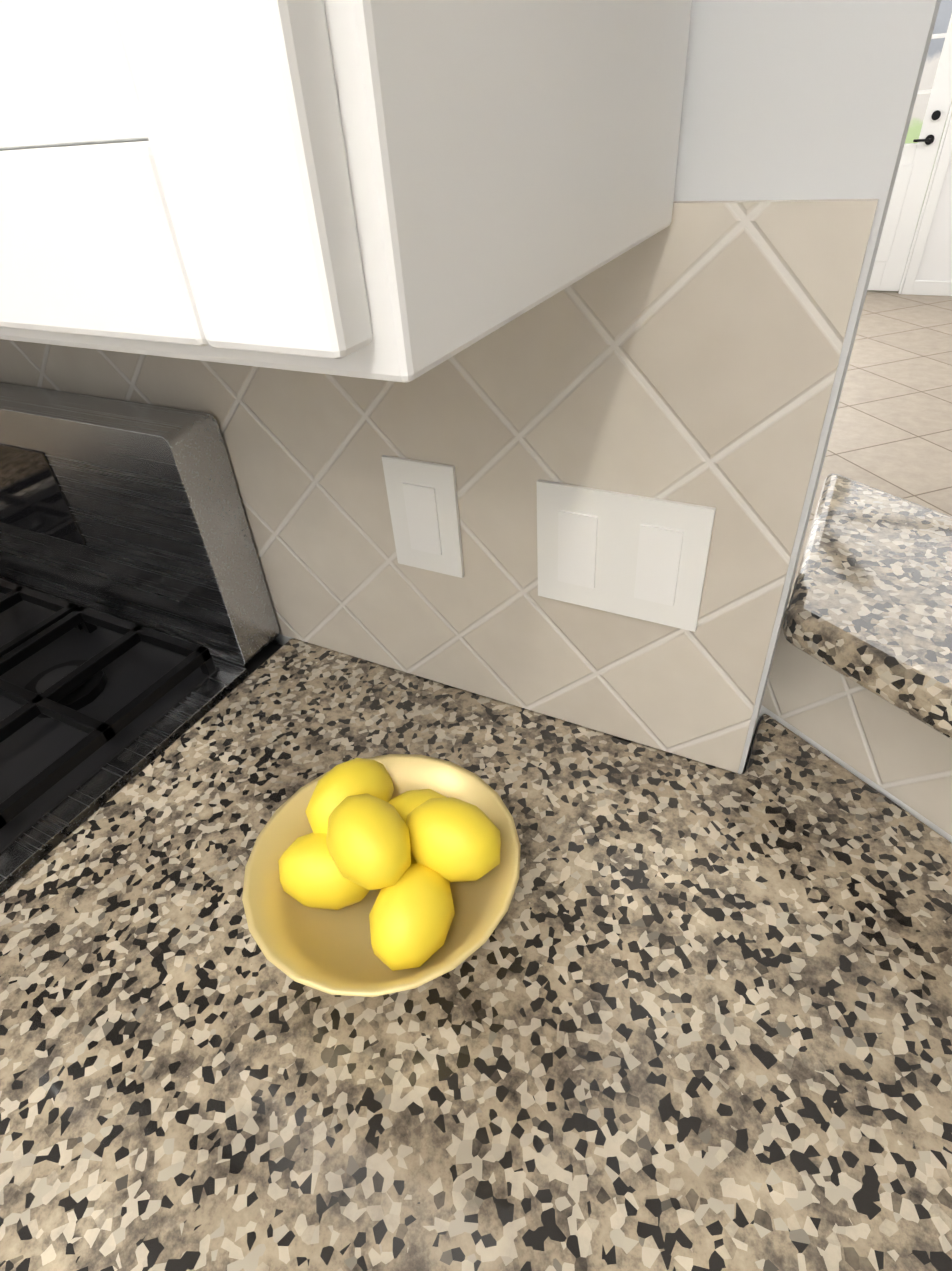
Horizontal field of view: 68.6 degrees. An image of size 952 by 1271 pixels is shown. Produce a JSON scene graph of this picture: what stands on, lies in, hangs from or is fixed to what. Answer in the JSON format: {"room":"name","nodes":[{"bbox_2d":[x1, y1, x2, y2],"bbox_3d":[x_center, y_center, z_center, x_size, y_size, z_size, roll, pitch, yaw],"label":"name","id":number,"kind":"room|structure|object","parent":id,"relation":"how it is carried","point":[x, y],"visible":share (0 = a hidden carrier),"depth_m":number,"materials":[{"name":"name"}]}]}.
{"room":"kitchen","nodes":[
{"label":"kitchen","id":0,"kind":"room"},
{"bbox_2d":[272,0,940,773],"bbox_3d":[-0.787,-0.542,0.906,2.355,2.740,0.120,15,42,24],"label":"wall","id":1,"kind":"structure","parent":0,"point":[798,98],"depth_m":0.38,"materials":[{"name":"white paint"}]},
{"bbox_2d":[0,0,691,382],"bbox_3d":[-0.214,-0.645,0.095,0.509,1.073,0.329,15,42,24],"label":"upper cabinet","id":2,"kind":"object","parent":1,"relation":"attached to","point":[400,190],"visible":1,"depth_m":0.19,"materials":[{"name":"white wood"}]},
{"bbox_2d":[0,199,878,772],"bbox_3d":[-0.804,-0.333,0.997,2.351,0.468,0.008,15,42,24],"label":"tile backsplash","id":3,"kind":"structure","parent":1,"relation":"attached to","point":[690,353],"depth_m":0.57,"materials":[{"name":"beige tile"}]},
{"bbox_2d":[382,455,463,577],"bbox_3d":[-0.050,-0.111,0.662,0.075,0.115,0.006,15,42,24],"label":"light switch","id":4,"kind":"object","parent":3,"relation":"attached to","point":[423,504],"visible":1,"depth_m":0.66,"materials":[{"name":"white plastic"}]},
{"bbox_2d":[536,479,715,631],"bbox_3d":[0.119,-0.066,0.587,0.145,0.115,0.006,15,42,24],"label":"light switch","id":5,"kind":"object","parent":3,"relation":"attached to","point":[637,556],"visible":1,"depth_m":0.58,"materials":[{"name":"white plastic"}]},
{"bbox_2d":[786,290,951,608],"bbox_3d":[1.191,0.984,1.006,7.800,0.050,12.650,15,42,24],"label":"floor","id":6,"kind":"structure","parent":0,"point":[891,432],"depth_m":3.72,"materials":[{"name":"tile"}]},
{"bbox_2d":[745,609,951,842],"bbox_3d":[0.833,0.777,0.420,1.530,1.038,1.073,15,42,24],"label":"wall","id":7,"kind":"structure","parent":6,"relation":"on","point":[897,756],"depth_m":0.51,"materials":[{"name":"beige tile"}]},
{"bbox_2d":[783,473,951,739],"bbox_3d":[0.629,0.752,-0.413,1.815,0.038,2.538,15,42,24],"label":"bar","id":8,"kind":"object","parent":7,"relation":"on","point":[870,607],"visible":1,"depth_m":0.61,"materials":[{"name":"stone"}]},
{"bbox_2d":[902,114,951,288],"bbox_3d":[4.041,-3.634,4.407,7.650,2.740,0.150,15,42,24],"label":"wall","id":9,"kind":"structure","parent":0,"point":[936,262],"depth_m":5.24,"materials":[{"name":"white paint"}]},
{"bbox_2d":[868,14,951,294],"bbox_3d":[2.925,-3.686,5.093,1.040,2.130,0.179,15,42,24],"label":"door","id":10,"kind":"structure","parent":9,"relation":"attached to","point":[918,161],"depth_m":5.14,"materials":[{"name":"white wood"}]},
{"bbox_2d":[911,280,951,295],"bbox_3d":[4.319,-2.483,5.051,2.030,0.100,0.014,15,42,24],"label":"baseboard","id":11,"kind":"structure","parent":9,"relation":"attached to","point":[939,288],"depth_m":5.39,"materials":[{"name":"white wood"}]},
{"bbox_3d":[-1.341,2.446,-0.665,4.040,0.002,6.080,15,42,24],"label":"floor","id":12,"kind":"structure","parent":0,"visible":0},
{"bbox_2d":[0,382,282,895],"bbox_3d":[-0.731,0.370,0.976,0.752,1.205,0.740,15,42,24],"label":"range","id":13,"kind":"object","parent":12,"relation":"on","point":[139,630],"visible":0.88,"depth_m":0.79,"materials":[{"name":"grey metal"}]},
{"bbox_3d":[0.270,1.217,0.040,2.157,0.878,2.273,15,42,24],"label":"cabinet","id":14,"kind":"object","parent":12,"relation":"on","visible":0},
{"bbox_2d":[0,638,951,1270],"bbox_3d":[0.274,0.401,0.346,1.530,0.035,0.925,15,42,24],"label":"countertop","id":15,"kind":"structure","parent":14,"relation":"on","point":[674,1012],"depth_m":0.48,"materials":[{"name":"stone"}]},
{"bbox_2d":[242,754,520,996],"bbox_3d":[-0.070,0.177,0.537,0.210,0.128,0.210,15,42,24],"label":"lemon bowl","id":16,"kind":"object","parent":15,"relation":"on","point":[379,875],"visible":1,"depth_m":0.51,"materials":[{"name":"ceramic"},{"name":"lemon fruit"}]},
{"label":"outside","id":17,"kind":"structure","parent":0,"visible":0},
{"bbox_2d":[905,0,951,226],"bbox_3d":[6.228,-8.834,8.247,13.000,8.000,0.001,15,42,24],"label":"lawn","id":18,"kind":"structure","parent":17,"point":[931,63],"depth_m":9.37,"materials":[{"name":"green plant"}]}
]}

